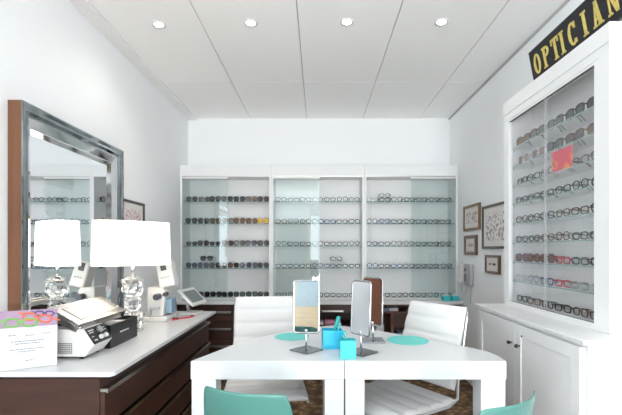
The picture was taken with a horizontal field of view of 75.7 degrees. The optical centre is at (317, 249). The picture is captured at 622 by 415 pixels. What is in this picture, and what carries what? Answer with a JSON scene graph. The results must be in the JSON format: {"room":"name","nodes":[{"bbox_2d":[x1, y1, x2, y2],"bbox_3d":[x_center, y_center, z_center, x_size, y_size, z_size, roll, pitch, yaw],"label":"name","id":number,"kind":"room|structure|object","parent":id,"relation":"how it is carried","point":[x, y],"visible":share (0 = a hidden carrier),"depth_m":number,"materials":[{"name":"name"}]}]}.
{"room":"shop","nodes":[
{"label":"shop","id":0,"kind":"room"},
{"bbox_2d":[0,0,187,312],"bbox_3d":[-1.450,-0.085,0.460,0.100,2.670,7.720,0,0,0],"label":"wall","id":1,"kind":"structure","parent":0,"point":[53,59],"depth_m":2.46,"materials":[{"name":"paint"}]},
{"bbox_2d":[69,0,196,119],"bbox_3d":[-1.353,-1.409,0.460,0.094,0.021,7.720,0,0,0],"label":"trim","id":2,"kind":"structure","parent":1,"relation":"attached to","point":[85,7],"depth_m":2.80,"materials":[{"name":"paint"}]},
{"bbox_2d":[124,199,144,220],"bbox_3d":[-1.389,-0.134,3.010,0.020,0.467,0.360,0,0,0],"label":"framed picture","id":3,"kind":"object","parent":1,"relation":"attached to","point":[133,211],"visible":0.31,"depth_m":3.01},
{"bbox_2d":[126,208,139,220],"bbox_3d":[-1.389,-0.134,3.010,0.001,0.341,0.234,0,0,0],"label":"print","id":4,"kind":"object","parent":3,"relation":"attached to","point":[132,214],"depth_m":3.01},
{"bbox_2d":[188,119,448,164],"bbox_3d":[0.010,-0.085,4.370,3.020,2.670,0.100,0,0,0],"label":"wall","id":5,"kind":"structure","parent":0,"point":[210,141],"depth_m":4.32,"materials":[{"name":"paint"}]},
{"bbox_2d":[88,0,565,118],"bbox_3d":[0.010,-1.470,0.460,3.020,0.100,7.920,0,0,0],"label":"ceiling","id":6,"kind":"structure","parent":0,"point":[299,61],"depth_m":2.82,"materials":[{"name":"paint"}]},
{"bbox_2d":[151,21,166,28],"bbox_3d":[-1.003,-1.417,2.520,0.092,0.003,0.092,0,0,0],"label":"recessed light","id":7,"kind":"object","parent":6,"relation":"in","point":[157,24],"visible":1,"depth_m":2.52,"materials":[{"name":"paint"}]},
{"bbox_2d":[243,19,257,26],"bbox_3d":[-0.420,-1.417,2.500,0.092,0.003,0.092,0,0,0],"label":"recessed light","id":8,"kind":"object","parent":6,"relation":"in","point":[248,22],"visible":1,"depth_m":2.50,"materials":[{"name":"paint"}]},
{"bbox_2d":[340,18,353,25],"bbox_3d":[0.180,-1.417,2.490,0.092,0.003,0.092,0,0,0],"label":"recessed light","id":9,"kind":"object","parent":6,"relation":"in","point":[345,21],"visible":1,"depth_m":2.49,"materials":[{"name":"paint"}]},
{"bbox_2d":[434,18,448,25],"bbox_3d":[0.770,-1.417,2.490,0.092,0.003,0.092,0,0,0],"label":"recessed light","id":10,"kind":"object","parent":6,"relation":"in","point":[442,21],"visible":1,"depth_m":2.49,"materials":[{"name":"paint"}]},
{"bbox_2d":[221,380,472,414],"bbox_3d":[0.010,1.300,0.460,3.020,0.100,7.920,0,0,0],"label":"floor","id":11,"kind":"structure","parent":0,"point":[464,405],"depth_m":3.41,"materials":[{"name":"carpet"}]},
{"bbox_2d":[0,311,214,414],"bbox_3d":[-1.119,0.875,2.458,0.557,0.749,1.643,0,0,0],"label":"sideboard","id":12,"kind":"object","parent":11,"relation":"on","point":[149,373],"visible":0.7,"depth_m":1.88,"materials":[{"name":"brown wood"}]},
{"bbox_2d":[0,308,59,370],"bbox_3d":[-1.242,0.379,1.727,0.223,0.243,0.082,0,0,-29],"label":"sign","id":13,"kind":"object","parent":12,"relation":"on","point":[28,338],"visible":1,"depth_m":1.70,"materials":[{"name":"paper"}]},
{"bbox_2d":[8,99,123,310],"bbox_3d":[-1.364,-0.088,2.272,0.064,1.177,0.945,0,0,0],"label":"wall mirror","id":14,"kind":"object","parent":12,"relation":"on","point":[62,177],"visible":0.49,"depth_m":2.09,"materials":[{"name":"silver wood"}]},
{"bbox_2d":[31,135,106,309],"bbox_3d":[-1.386,-0.088,2.272,0.006,0.939,0.707,0,0,0],"label":"mirror glass","id":15,"kind":"object","parent":14,"relation":"attached to","point":[69,183],"depth_m":2.18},
{"bbox_2d":[48,296,125,358],"bbox_3d":[-1.134,0.381,2.042,0.233,0.238,0.445,0,0,0],"label":"printer","id":16,"kind":"object","parent":12,"relation":"on","point":[82,331],"visible":0.85,"depth_m":1.87,"materials":[{"name":"white plastic"}]},
{"bbox_2d":[103,316,136,348],"bbox_3d":[-1.130,0.442,2.180,0.156,0.118,0.300,0,0,0],"label":"box","id":17,"kind":"object","parent":12,"relation":"on","point":[125,330],"visible":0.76,"depth_m":2.16,"materials":[{"name":"plastic"}]},
{"bbox_2d":[104,320,122,324],"bbox_3d":[-1.130,0.448,2.172,0.130,0.094,0.255,0,0,0],"label":"paper stack","id":18,"kind":"object","parent":17,"relation":"in","point":[111,322],"visible":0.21,"depth_m":2.21,"materials":[{"name":"white paper"}]},
{"bbox_2d":[90,220,170,331],"bbox_3d":[-1.148,0.162,2.480,0.462,0.675,0.200,0,0,-42],"label":"table lamp","id":19,"kind":"object","parent":12,"relation":"on","point":[113,242],"visible":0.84,"depth_m":2.41,"materials":[{"name":"white fabric"}]},
{"bbox_2d":[144,260,178,321],"bbox_3d":[-1.111,0.285,2.880,0.208,0.431,0.260,0,0,0],"label":"instrument","id":20,"kind":"object","parent":12,"relation":"on","point":[161,303],"visible":0.96,"depth_m":2.81,"materials":[{"name":"white plastic"}]},
{"bbox_2d":[178,287,206,314],"bbox_3d":[-0.985,0.402,3.140,0.134,0.197,0.260,0,0,8],"label":"monitor","id":21,"kind":"object","parent":12,"relation":"on","point":[193,298],"visible":0.99,"depth_m":3.12,"materials":[{"name":"white plastic"}]},
{"bbox_2d":[177,305,233,353],"bbox_3d":[-1.120,0.892,4.119,0.550,0.715,0.382,0,0,0],"label":"base cabinet","id":22,"kind":"object","parent":11,"relation":"on","point":[221,324],"visible":0.34,"depth_m":3.95,"materials":[{"name":"brown wood"}]},
{"bbox_2d":[204,386,292,414],"bbox_3d":[-0.175,0.848,1.492,0.446,0.804,0.515,0,0,17],"label":"shell chair","id":23,"kind":"object","parent":11,"relation":"on","point":[216,401],"visible":1,"depth_m":1.25,"materials":[{"name":"teal plastic"}]},
{"bbox_2d":[224,296,309,403],"bbox_3d":[-0.321,0.782,2.438,0.603,0.931,0.660,0,0,-7],"label":"office chair","id":24,"kind":"object","parent":11,"relation":"on","point":[258,316],"visible":0.54,"depth_m":2.66,"materials":[{"name":"white leather"}]},
{"bbox_2d":[191,325,343,414],"bbox_3d":[-0.227,0.875,2.232,0.692,0.750,0.864,0,0,0],"label":"desk","id":25,"kind":"object","parent":11,"relation":"on","point":[268,357],"visible":0.7,"depth_m":1.80,"materials":[{"name":"white paint"}]},
{"bbox_2d":[275,333,308,339],"bbox_3d":[-0.150,0.497,2.305,0.196,0.004,0.196,0,0,0],"label":"desk mat","id":26,"kind":"object","parent":25,"relation":"on","point":[283,336],"visible":0.76,"depth_m":2.29,"materials":[{"name":"teal"}]},
{"bbox_2d":[289,279,322,354],"bbox_3d":[-0.058,0.323,1.990,0.120,0.352,0.120,0,0,45],"label":"mirror","id":27,"kind":"object","parent":25,"relation":"on","point":[306,292],"visible":1,"depth_m":1.99,"materials":[{"name":"grey metal"}]},
{"bbox_2d":[294,281,317,331],"bbox_3d":[-0.058,0.281,1.988,0.122,0.255,0.016,0,0,3],"label":"mirror glass","id":28,"kind":"object","parent":27,"relation":"attached to","point":[305,292],"depth_m":1.99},
{"bbox_2d":[322,328,342,348],"bbox_3d":[0.072,0.453,2.055,0.100,0.093,0.075,0,0,-6],"label":"box","id":29,"kind":"object","parent":25,"relation":"on","point":[330,337],"visible":0.77,"depth_m":2.02,"materials":[{"name":"blue plastic"}]},
{"bbox_2d":[320,305,350,326],"bbox_3d":[-0.010,0.892,4.121,0.940,0.715,0.378,0,0,0],"label":"base cabinet","id":30,"kind":"object","parent":11,"relation":"on","point":[326,311],"visible":0.12,"depth_m":4.08,"materials":[{"name":"brown wood"}]},
{"bbox_2d":[176,299,462,304],"bbox_3d":[0.010,0.516,4.109,2.816,0.033,0.418,0,0,0],"label":"countertop","id":31,"kind":"structure","parent":30,"relation":"on","point":[181,301],"depth_m":3.90,"materials":[{"name":"white laminate"}]},
{"bbox_2d":[180,165,270,298],"bbox_3d":[-0.935,-0.181,4.184,0.921,1.358,0.267,0,0,0],"label":"display cabinet","id":32,"kind":"object","parent":31,"relation":"on","point":[204,181],"visible":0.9,"depth_m":4.30,"materials":[{"name":"white paint"}]},
{"bbox_2d":[185,218,197,222],"bbox_3d":[-1.308,-0.302,4.176,0.126,0.058,0.101,0,0,0],"label":"sunglasses","id":33,"kind":"object","parent":32,"relation":"on","point":[188,220],"visible":0.95,"depth_m":4.13,"materials":[{"name":"black plastic"}]},
{"bbox_2d":[197,240,208,245],"bbox_3d":[-1.182,-0.071,4.169,0.126,0.058,0.101,0,0,1],"label":"sunglasses","id":34,"kind":"object","parent":32,"relation":"on","point":[200,242],"visible":0.96,"depth_m":4.12,"materials":[{"name":"black plastic"}]},
{"bbox_2d":[197,263,208,267],"bbox_3d":[-1.181,0.158,4.168,0.126,0.058,0.101,0,0,5],"label":"sunglasses","id":35,"kind":"object","parent":32,"relation":"on","point":[200,265],"visible":0.94,"depth_m":4.12,"materials":[{"name":"grey plastic"}]},
{"bbox_2d":[209,263,220,267],"bbox_3d":[-1.063,0.158,4.162,0.126,0.058,0.101,0,0,-4],"label":"sunglasses","id":36,"kind":"object","parent":32,"relation":"on","point":[211,265],"visible":0.97,"depth_m":4.12,"materials":[{"name":"grey plastic"}]},
{"bbox_2d":[209,196,220,200],"bbox_3d":[-1.060,-0.527,4.164,0.126,0.058,0.101,0,0,-1],"label":"sunglasses","id":37,"kind":"object","parent":32,"relation":"on","point":[211,198],"visible":0.94,"depth_m":4.12,"materials":[{"name":"black plastic"}]},
{"bbox_2d":[210,291,221,296],"bbox_3d":[-1.055,0.459,4.198,0.126,0.058,0.101,0,0,3],"label":"sunglasses","id":38,"kind":"object","parent":32,"relation":"in","point":[213,294],"visible":0.97,"depth_m":4.15,"materials":[{"name":"black plastic"}]},
{"bbox_2d":[221,196,233,200],"bbox_3d":[-0.938,-0.527,4.172,0.126,0.058,0.101,0,0,-1],"label":"sunglasses","id":39,"kind":"object","parent":32,"relation":"on","point":[223,198],"visible":0.98,"depth_m":4.13,"materials":[{"name":"grey plastic"}]},
{"bbox_2d":[222,218,233,222],"bbox_3d":[-0.935,-0.302,4.206,0.126,0.058,0.101,0,0,1],"label":"sunglasses","id":40,"kind":"object","parent":32,"relation":"on","point":[224,220],"visible":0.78,"depth_m":4.16,"materials":[{"name":"grey plastic"}]},
{"bbox_2d":[222,240,234,245],"bbox_3d":[-0.940,-0.071,4.195,0.126,0.058,0.101,0,0,-6],"label":"sunglasses","id":41,"kind":"object","parent":32,"relation":"on","point":[224,242],"visible":0.98,"depth_m":4.15,"materials":[{"name":"black plastic"}]},
{"bbox_2d":[234,240,244,245],"bbox_3d":[-0.809,-0.071,4.180,0.126,0.058,0.101,0,0,3],"label":"sunglasses","id":42,"kind":"object","parent":32,"relation":"on","point":[236,242],"visible":0.98,"depth_m":4.13,"materials":[{"name":"grey plastic"}]},
{"bbox_2d":[233,218,245,222],"bbox_3d":[-0.811,-0.302,4.165,0.126,0.058,0.101,0,0,-1],"label":"sunglasses","id":43,"kind":"object","parent":32,"relation":"on","point":[236,220],"visible":0.98,"depth_m":4.12,"materials":[{"name":"brown plastic"}]},
{"bbox_2d":[234,262,244,267],"bbox_3d":[-0.809,0.158,4.179,0.126,0.058,0.101,0,0,4],"label":"sunglasses","id":44,"kind":"object","parent":32,"relation":"on","point":[236,265],"visible":0.99,"depth_m":4.13,"materials":[{"name":"grey plastic"}]},
{"bbox_2d":[245,240,257,245],"bbox_3d":[-0.692,-0.071,4.169,0.126,0.058,0.101,0,0,-2],"label":"sunglasses","id":45,"kind":"object","parent":32,"relation":"on","point":[247,242],"visible":1,"depth_m":4.12,"materials":[{"name":"grey plastic"}]},
{"bbox_2d":[246,291,257,296],"bbox_3d":[-0.686,0.459,4.199,0.126,0.058,0.101,0,0,0],"label":"sunglasses","id":46,"kind":"object","parent":32,"relation":"in","point":[248,294],"visible":0.91,"depth_m":4.15,"materials":[{"name":"black plastic"}]},
{"bbox_2d":[246,262,257,267],"bbox_3d":[-0.687,0.158,4.209,0.126,0.058,0.101,0,0,0],"label":"sunglasses","id":47,"kind":"object","parent":32,"relation":"on","point":[248,265],"visible":0.94,"depth_m":4.16,"materials":[{"name":"grey plastic"}]},
{"bbox_2d":[257,263,268,267],"bbox_3d":[-0.561,0.158,4.165,0.126,0.058,0.101,0,0,5],"label":"sunglasses","id":48,"kind":"object","parent":32,"relation":"on","point":[260,265],"visible":0.92,"depth_m":4.12,"materials":[{"name":"grey plastic"}]},
{"bbox_2d":[258,240,268,245],"bbox_3d":[-0.564,-0.071,4.201,0.126,0.058,0.101,0,0,4],"label":"sunglasses","id":49,"kind":"object","parent":32,"relation":"on","point":[260,242],"visible":0.91,"depth_m":4.16,"materials":[{"name":"black plastic"}]},
{"bbox_3d":[-1.166,0.150,4.242,0.120,0.074,0.115,0,0,0],"label":"riser","id":50,"kind":"object","parent":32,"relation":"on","visible":0},
{"bbox_2d":[200,256,214,260],"bbox_3d":[-1.166,0.086,4.235,0.142,0.051,0.105,0,0,0],"label":"sunglasses","id":51,"kind":"object","parent":50,"relation":"on","point":[203,258],"visible":1,"depth_m":4.19,"materials":[{"name":"black plastic"}]},
{"bbox_2d":[271,165,363,298],"bbox_3d":[-0.002,-0.181,4.184,0.942,1.358,0.267,0,0,0],"label":"display cabinet","id":52,"kind":"object","parent":31,"relation":"on","point":[288,181],"visible":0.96,"depth_m":4.30,"materials":[{"name":"white paint"}]},
{"bbox_2d":[364,165,457,298],"bbox_3d":[0.944,-0.181,4.184,0.945,1.358,0.267,0,0,0],"label":"display cabinet","id":53,"kind":"object","parent":31,"relation":"on","point":[416,181],"visible":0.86,"depth_m":4.30,"materials":[{"name":"white paint"}]},
{"bbox_2d":[441,294,450,300],"bbox_3d":[1.265,0.466,3.955,0.070,0.068,0.080,0,0,0],"label":"tissue box","id":54,"kind":"object","parent":31,"relation":"on","point":[446,297],"visible":1,"depth_m":3.92,"materials":[{"name":"paper"}]},
{"bbox_2d":[450,293,458,300],"bbox_3d":[1.352,0.466,3.965,0.060,0.068,0.080,0,0,0],"label":"tissue box","id":55,"kind":"object","parent":31,"relation":"on","point":[454,297],"visible":0.91,"depth_m":3.92,"materials":[{"name":"plastic"}]},
{"bbox_2d":[325,319,334,323],"bbox_3d":[0.120,0.727,4.060,0.100,0.043,0.080,0,0,0],"label":"carton","id":56,"kind":"object","parent":30,"relation":"in","point":[327,321],"visible":0.91,"depth_m":4.02,"materials":[{"name":"pink cardboard"}]},
{"bbox_2d":[371,305,460,332],"bbox_3d":[0.950,0.892,4.130,0.920,0.715,0.360,0,0,0],"label":"base cabinet","id":57,"kind":"object","parent":11,"relation":"on","point":[392,320],"visible":0.07,"depth_m":4.21,"materials":[{"name":"brown wood"}]},
{"bbox_2d":[365,300,469,414],"bbox_3d":[0.461,0.782,2.198,0.660,0.931,0.603,0,0,-36],"label":"office chair","id":58,"kind":"object","parent":11,"relation":"on","point":[443,323],"visible":0.55,"depth_m":2.21,"materials":[{"name":"white leather"}]},
{"bbox_2d":[337,326,505,414],"bbox_3d":[0.486,0.875,2.232,0.731,0.750,0.864,0,0,0],"label":"desk","id":59,"kind":"object","parent":11,"relation":"on","point":[432,360],"visible":0.74,"depth_m":1.80,"materials":[{"name":"white laminate"}]},
{"bbox_2d":[340,338,355,358],"bbox_3d":[0.138,0.457,1.858,0.072,0.085,0.062,0,0,0],"label":"box","id":60,"kind":"object","parent":59,"relation":"on","point":[347,348],"visible":1,"depth_m":1.83,"materials":[{"name":"teal plastic"}]},
{"bbox_2d":[350,280,377,356],"bbox_3d":[0.209,0.323,1.945,0.136,0.352,0.120,0,0,45],"label":"mirror","id":61,"kind":"object","parent":59,"relation":"on","point":[361,292],"visible":0.98,"depth_m":1.94,"materials":[{"name":"grey metal"}]},
{"bbox_2d":[362,276,385,342],"bbox_3d":[0.302,0.323,2.200,0.120,0.352,0.120,0,0,0],"label":"mirror","id":62,"kind":"object","parent":59,"relation":"on","point":[377,282],"visible":0.8,"depth_m":2.18,"materials":[{"name":"grey metal"}]},
{"bbox_2d":[387,335,428,344],"bbox_3d":[0.495,0.497,2.210,0.224,0.004,0.224,0,0,0],"label":"desk mat","id":63,"kind":"object","parent":59,"relation":"on","point":[401,339],"visible":1,"depth_m":2.19,"materials":[{"name":"teal"}]},
{"bbox_2d":[479,390,535,414],"bbox_3d":[0.460,0.848,1.386,0.446,0.804,0.515,0,0,-34],"label":"shell chair","id":64,"kind":"object","parent":11,"relation":"on","point":[524,408],"visible":1,"depth_m":1.16,"materials":[{"name":"teal plastic"}]},
{"bbox_2d":[474,304,621,414],"bbox_3d":[1.225,0.805,2.138,0.386,0.890,1.104,0,0,0],"label":"base cabinet","id":65,"kind":"object","parent":11,"relation":"on","point":[572,369],"visible":0.94,"depth_m":1.83,"materials":[{"name":"white paint"}]},
{"bbox_2d":[503,21,621,333],"bbox_3d":[1.326,-0.305,2.179,0.184,1.329,0.971,0,0,0],"label":"display case","id":66,"kind":"object","parent":65,"relation":"on","point":[594,67],"visible":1,"depth_m":2.13,"materials":[{"name":"white paint"}]},
{"bbox_2d":[516,253,527,261],"bbox_3d":[1.342,0.047,2.534,0.110,0.054,0.148,0,0,-3],"label":"sunglasses","id":67,"kind":"object","parent":66,"relation":"on","point":[519,256],"visible":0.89,"depth_m":2.54,"materials":[{"name":"purple plastic"}]},
{"bbox_2d":[516,195,543,202],"bbox_3d":[1.337,-0.319,2.530,0.109,0.040,0.136,0,0,-2],"label":"eyeglasses","id":68,"kind":"object","parent":66,"relation":"on","point":[521,198],"visible":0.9,"depth_m":2.54,"materials":[{"name":"black plastic"}]},
{"bbox_2d":[517,133,545,145],"bbox_3d":[1.339,-0.694,2.518,0.106,0.058,0.160,0,0,-1],"label":"sunglasses","id":69,"kind":"object","parent":66,"relation":"on","point":[526,137],"visible":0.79,"depth_m":2.50,"materials":[{"name":"plastic"}]},
{"bbox_2d":[518,153,545,165],"bbox_3d":[1.340,-0.570,2.512,0.106,0.058,0.161,0,0,3],"label":"sunglasses","id":70,"kind":"object","parent":66,"relation":"on","point":[526,157],"visible":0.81,"depth_m":2.50,"materials":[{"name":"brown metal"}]},
{"bbox_2d":[527,297,555,305],"bbox_3d":[1.340,0.308,2.395,0.109,0.040,0.136,0,0,-4],"label":"eyeglasses","id":71,"kind":"object","parent":66,"relation":"in","point":[533,299],"visible":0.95,"depth_m":2.39,"materials":[{"name":"black plastic"}]},
{"bbox_2d":[527,172,556,180],"bbox_3d":[1.337,-0.439,2.393,0.109,0.040,0.136,0,0,-4],"label":"eyeglasses","id":72,"kind":"object","parent":66,"relation":"on","point":[532,177],"visible":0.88,"depth_m":2.40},
{"bbox_2d":[527,253,557,262],"bbox_3d":[1.338,0.047,2.392,0.110,0.054,0.148,0,0,-1],"label":"sunglasses","id":73,"kind":"object","parent":66,"relation":"on","point":[537,257],"visible":0.95,"depth_m":2.38,"materials":[{"name":"brown plastic"}]},
{"bbox_2d":[528,192,556,199],"bbox_3d":[1.339,-0.319,2.391,0.109,0.040,0.136,0,0,1],"label":"eyeglasses","id":74,"kind":"object","parent":66,"relation":"on","point":[533,196],"visible":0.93,"depth_m":2.39,"materials":[{"name":"black plastic"}]},
{"bbox_2d":[529,235,556,241],"bbox_3d":[1.341,-0.070,2.388,0.109,0.040,0.136,0,0,4],"label":"eyeglasses","id":75,"kind":"object","parent":66,"relation":"on","point":[533,237],"visible":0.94,"depth_m":2.38,"materials":[{"name":"black plastic"}]},
{"bbox_2d":[531,146,559,159],"bbox_3d":[1.340,-0.570,2.345,0.106,0.058,0.160,0,0,2],"label":"sunglasses","id":76,"kind":"object","parent":66,"relation":"on","point":[535,153],"visible":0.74,"depth_m":2.35,"materials":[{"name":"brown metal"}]},
{"bbox_2d":[530,124,562,138],"bbox_3d":[1.337,-0.694,2.349,0.106,0.058,0.160,0,0,-3],"label":"sunglasses","id":77,"kind":"object","parent":66,"relation":"on","point":[533,133],"visible":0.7,"depth_m":2.33,"materials":[{"name":"black plastic"}]},
{"bbox_2d":[540,277,564,284],"bbox_3d":[1.338,0.175,2.252,0.108,0.043,0.133,0,0,0],"label":"eyeglasses","id":78,"kind":"object","parent":66,"relation":"on","point":[541,277],"visible":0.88,"depth_m":2.26,"materials":[{"name":"plastic"}]},
{"bbox_2d":[540,211,570,218],"bbox_3d":[1.339,-0.196,2.254,0.108,0.043,0.133,0,0,-3],"label":"eyeglasses","id":79,"kind":"object","parent":66,"relation":"on","point":[549,211],"visible":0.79,"depth_m":2.24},
{"bbox_2d":[540,188,571,196],"bbox_3d":[1.337,-0.319,2.250,0.109,0.040,0.136,0,0,0],"label":"eyeglasses","id":80,"kind":"object","parent":66,"relation":"on","point":[541,193],"visible":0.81,"depth_m":2.24,"materials":[{"name":"black plastic"}]},
{"bbox_2d":[541,233,572,240],"bbox_3d":[1.342,-0.072,2.251,0.108,0.043,0.133,0,0,1],"label":"eyeglasses","id":81,"kind":"object","parent":66,"relation":"on","point":[548,236],"visible":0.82,"depth_m":2.23,"materials":[{"name":"black plastic"}]},
{"bbox_2d":[541,254,573,262],"bbox_3d":[1.341,0.047,2.249,0.110,0.054,0.148,0,0,2],"label":"sunglasses","id":82,"kind":"object","parent":66,"relation":"on","point":[551,258],"visible":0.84,"depth_m":2.23,"materials":[{"name":"brown plastic"}]},
{"bbox_2d":[552,145,572,172],"bbox_3d":[1.272,-0.473,2.085,0.003,0.108,0.170,0,0,0],"label":"picture card","id":83,"kind":"object","parent":66,"relation":"on","point":[562,158],"visible":1,"depth_m":2.08,"materials":[{"name":"paper"}]},
{"bbox_2d":[547,114,581,130],"bbox_3d":[1.339,-0.694,2.176,0.106,0.058,0.161,0,0,2],"label":"sunglasses","id":84,"kind":"object","parent":66,"relation":"on","point":[553,122],"visible":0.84,"depth_m":2.17,"materials":[{"name":"black plastic"}]},
{"bbox_2d":[547,137,581,151],"bbox_3d":[1.337,-0.570,2.181,0.106,0.058,0.160,0,0,-1],"label":"sunglasses","id":85,"kind":"object","parent":66,"relation":"on","point":[559,142],"visible":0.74,"depth_m":2.16,"materials":[{"name":"black plastic"}]},
{"bbox_2d":[554,279,578,287],"bbox_3d":[1.341,0.177,2.113,0.109,0.040,0.136,0,0,-5],"label":"eyeglasses","id":86,"kind":"object","parent":66,"relation":"on","point":[569,281],"visible":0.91,"depth_m":2.12,"materials":[{"name":"plastic"}]},
{"bbox_2d":[554,303,589,312],"bbox_3d":[1.341,0.308,2.112,0.109,0.040,0.136,0,0,-4],"label":"eyeglasses","id":87,"kind":"object","parent":66,"relation":"in","point":[563,306],"visible":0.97,"depth_m":2.10,"materials":[{"name":"black plastic"}]},
{"bbox_2d":[555,256,589,263],"bbox_3d":[1.339,0.054,2.108,0.109,0.040,0.136,0,0,1],"label":"eyeglasses","id":88,"kind":"object","parent":66,"relation":"on","point":[557,257],"visible":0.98,"depth_m":2.12,"materials":[{"name":"plastic"}]},
{"bbox_2d":[555,184,589,193],"bbox_3d":[1.341,-0.321,2.111,0.108,0.043,0.133,0,0,-2],"label":"eyeglasses","id":89,"kind":"object","parent":66,"relation":"on","point":[561,189],"visible":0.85,"depth_m":2.10,"materials":[{"name":"black plastic"}]},
{"bbox_2d":[556,208,589,216],"bbox_3d":[1.341,-0.196,2.107,0.108,0.043,0.133,0,0,3],"label":"eyeglasses","id":90,"kind":"object","parent":66,"relation":"on","point":[562,212],"visible":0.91,"depth_m":2.12,"materials":[{"name":"plastic"}]},
{"bbox_2d":[556,231,589,240],"bbox_3d":[1.341,-0.074,2.109,0.108,0.048,0.127,0,0,3],"label":"eyeglasses","id":91,"kind":"object","parent":66,"relation":"on","point":[561,234],"visible":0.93,"depth_m":2.10,"materials":[{"name":"black plastic"}]},
{"bbox_2d":[528,0,621,79],"bbox_3d":[1.255,-1.060,1.945,0.054,0.184,0.780,0,0,0],"label":"sign board","id":92,"kind":"object","parent":66,"relation":"on","point":[589,16],"visible":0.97,"depth_m":1.95,"materials":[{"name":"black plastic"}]},
{"bbox_2d":[565,102,586,120],"bbox_3d":[1.338,-0.694,2.009,0.106,0.058,0.161,0,0,2],"label":"sunglasses","id":93,"kind":"object","parent":66,"relation":"on","point":[580,107],"visible":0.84,"depth_m":2.00,"materials":[{"name":"black plastic"}]},
{"bbox_2d":[565,128,586,144],"bbox_3d":[1.337,-0.570,2.009,0.106,0.058,0.161,0,0,3],"label":"sunglasses","id":94,"kind":"object","parent":66,"relation":"on","point":[579,133],"visible":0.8,"depth_m":2.01,"materials":[{"name":"plastic"}]},
{"bbox_2d":[570,281,590,290],"bbox_3d":[1.338,0.177,1.974,0.109,0.040,0.136,0,0,-4],"label":"eyeglasses","id":95,"kind":"object","parent":66,"relation":"on","point":[574,282],"visible":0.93,"depth_m":1.97,"materials":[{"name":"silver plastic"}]},
{"bbox_2d":[571,257,592,264],"bbox_3d":[1.340,0.054,1.968,0.109,0.040,0.136,0,0,1],"label":"eyeglasses","id":96,"kind":"object","parent":66,"relation":"on","point":[572,258],"visible":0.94,"depth_m":1.98,"materials":[{"name":"black plastic"}]},
{"bbox_2d":[573,307,590,317],"bbox_3d":[1.341,0.306,1.965,0.108,0.043,0.133,0,0,4],"label":"eyeglasses","id":97,"kind":"object","parent":66,"relation":"in","point":[574,307],"visible":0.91,"depth_m":1.98,"materials":[{"name":"black plastic"}]},
{"bbox_2d":[571,205,593,214],"bbox_3d":[1.338,-0.194,1.969,0.109,0.040,0.136,0,0,-1],"label":"eyeglasses","id":98,"kind":"object","parent":66,"relation":"on","point":[588,207],"visible":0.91,"depth_m":1.98,"materials":[{"name":"plastic"}]},
{"bbox_2d":[572,231,592,239],"bbox_3d":[1.340,-0.070,1.966,0.109,0.040,0.136,0,0,4],"label":"eyeglasses","id":99,"kind":"object","parent":66,"relation":"on","point":[573,234],"visible":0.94,"depth_m":1.98,"materials":[{"name":"black plastic"}]},
{"bbox_2d":[572,178,593,189],"bbox_3d":[1.341,-0.323,1.968,0.108,0.048,0.127,0,0,1],"label":"eyeglasses","id":100,"kind":"object","parent":66,"relation":"on","point":[579,184],"visible":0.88,"depth_m":1.98,"materials":[{"name":"black plastic"}]},
{"bbox_2d":[573,154,593,166],"bbox_3d":[1.341,-0.441,1.973,0.108,0.043,0.133,0,0,-1],"label":"eyeglasses","id":101,"kind":"object","parent":66,"relation":"on","point":[578,161],"visible":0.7,"depth_m":1.97,"materials":[{"name":"black plastic"}]},
{"bbox_2d":[587,96,593,109],"bbox_3d":[1.337,-0.694,1.843,0.106,0.058,0.160,0,0,4],"label":"sunglasses","id":102,"kind":"object","parent":66,"relation":"on","point":[590,102],"visible":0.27,"depth_m":1.90,"materials":[{"name":"black plastic"}]},
{"bbox_2d":[587,122,593,135],"bbox_3d":[1.336,-0.570,1.840,0.106,0.058,0.161,0,0,4],"label":"sunglasses","id":103,"kind":"object","parent":66,"relation":"on","point":[590,129],"visible":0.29,"depth_m":1.90,"materials":[{"name":"brown plastic"}]},
{"bbox_2d":[449,0,621,385],"bbox_3d":[1.470,-0.085,0.460,0.100,2.670,7.720,0,0,0],"label":"wall","id":104,"kind":"structure","parent":0,"point":[476,131],"depth_m":3.43,"materials":[{"name":"paint"}]},
{"bbox_2d":[457,263,472,303],"bbox_3d":[1.392,0.309,3.756,0.066,0.373,0.234,0,0,-13],"label":"wall phone","id":105,"kind":"object","parent":104,"relation":"attached to","point":[466,270],"visible":1,"depth_m":3.73,"materials":[{"name":"grey plastic"}]},
{"bbox_2d":[464,235,477,254],"bbox_3d":[1.409,-0.045,3.695,0.020,0.180,0.290,0,0,0],"label":"framed picture","id":106,"kind":"object","parent":104,"relation":"attached to","point":[470,241],"visible":1,"depth_m":3.67},
{"bbox_2d":[463,202,480,230],"bbox_3d":[1.409,-0.297,3.670,0.020,0.235,0.380,0,0,0],"label":"framed picture","id":107,"kind":"object","parent":104,"relation":"attached to","point":[471,213],"visible":1,"depth_m":3.65,"materials":[{"name":"white paper"}]},
{"bbox_2d":[466,211,476,223],"bbox_3d":[1.409,-0.297,3.670,0.001,0.101,0.246,0,0,0],"label":"print","id":108,"kind":"object","parent":107,"relation":"attached to","point":[471,216],"depth_m":3.67},
{"bbox_2d":[482,201,503,248],"bbox_3d":[1.409,-0.189,3.185,0.020,0.358,0.470,0,0,0],"label":"framed picture","id":109,"kind":"object","parent":104,"relation":"attached to","point":[493,214],"visible":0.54,"depth_m":3.21},
{"bbox_2d":[486,210,503,240],"bbox_3d":[1.409,-0.189,3.185,0.001,0.228,0.340,0,0,0],"label":"print","id":110,"kind":"object","parent":109,"relation":"attached to","point":[494,218],"depth_m":3.18},
{"bbox_2d":[485,255,500,274],"bbox_3d":[1.409,0.116,3.230,0.020,0.148,0.260,0,0,0],"label":"framed picture","id":111,"kind":"object","parent":104,"relation":"attached to","point":[492,262],"visible":1,"depth_m":3.21},
{"bbox_2d":[448,0,569,119],"bbox_3d":[1.414,-1.413,0.460,0.012,0.013,7.720,0,0,0],"label":"trim","id":112,"kind":"structure","parent":104,"relation":"attached to","point":[566,1],"depth_m":2.84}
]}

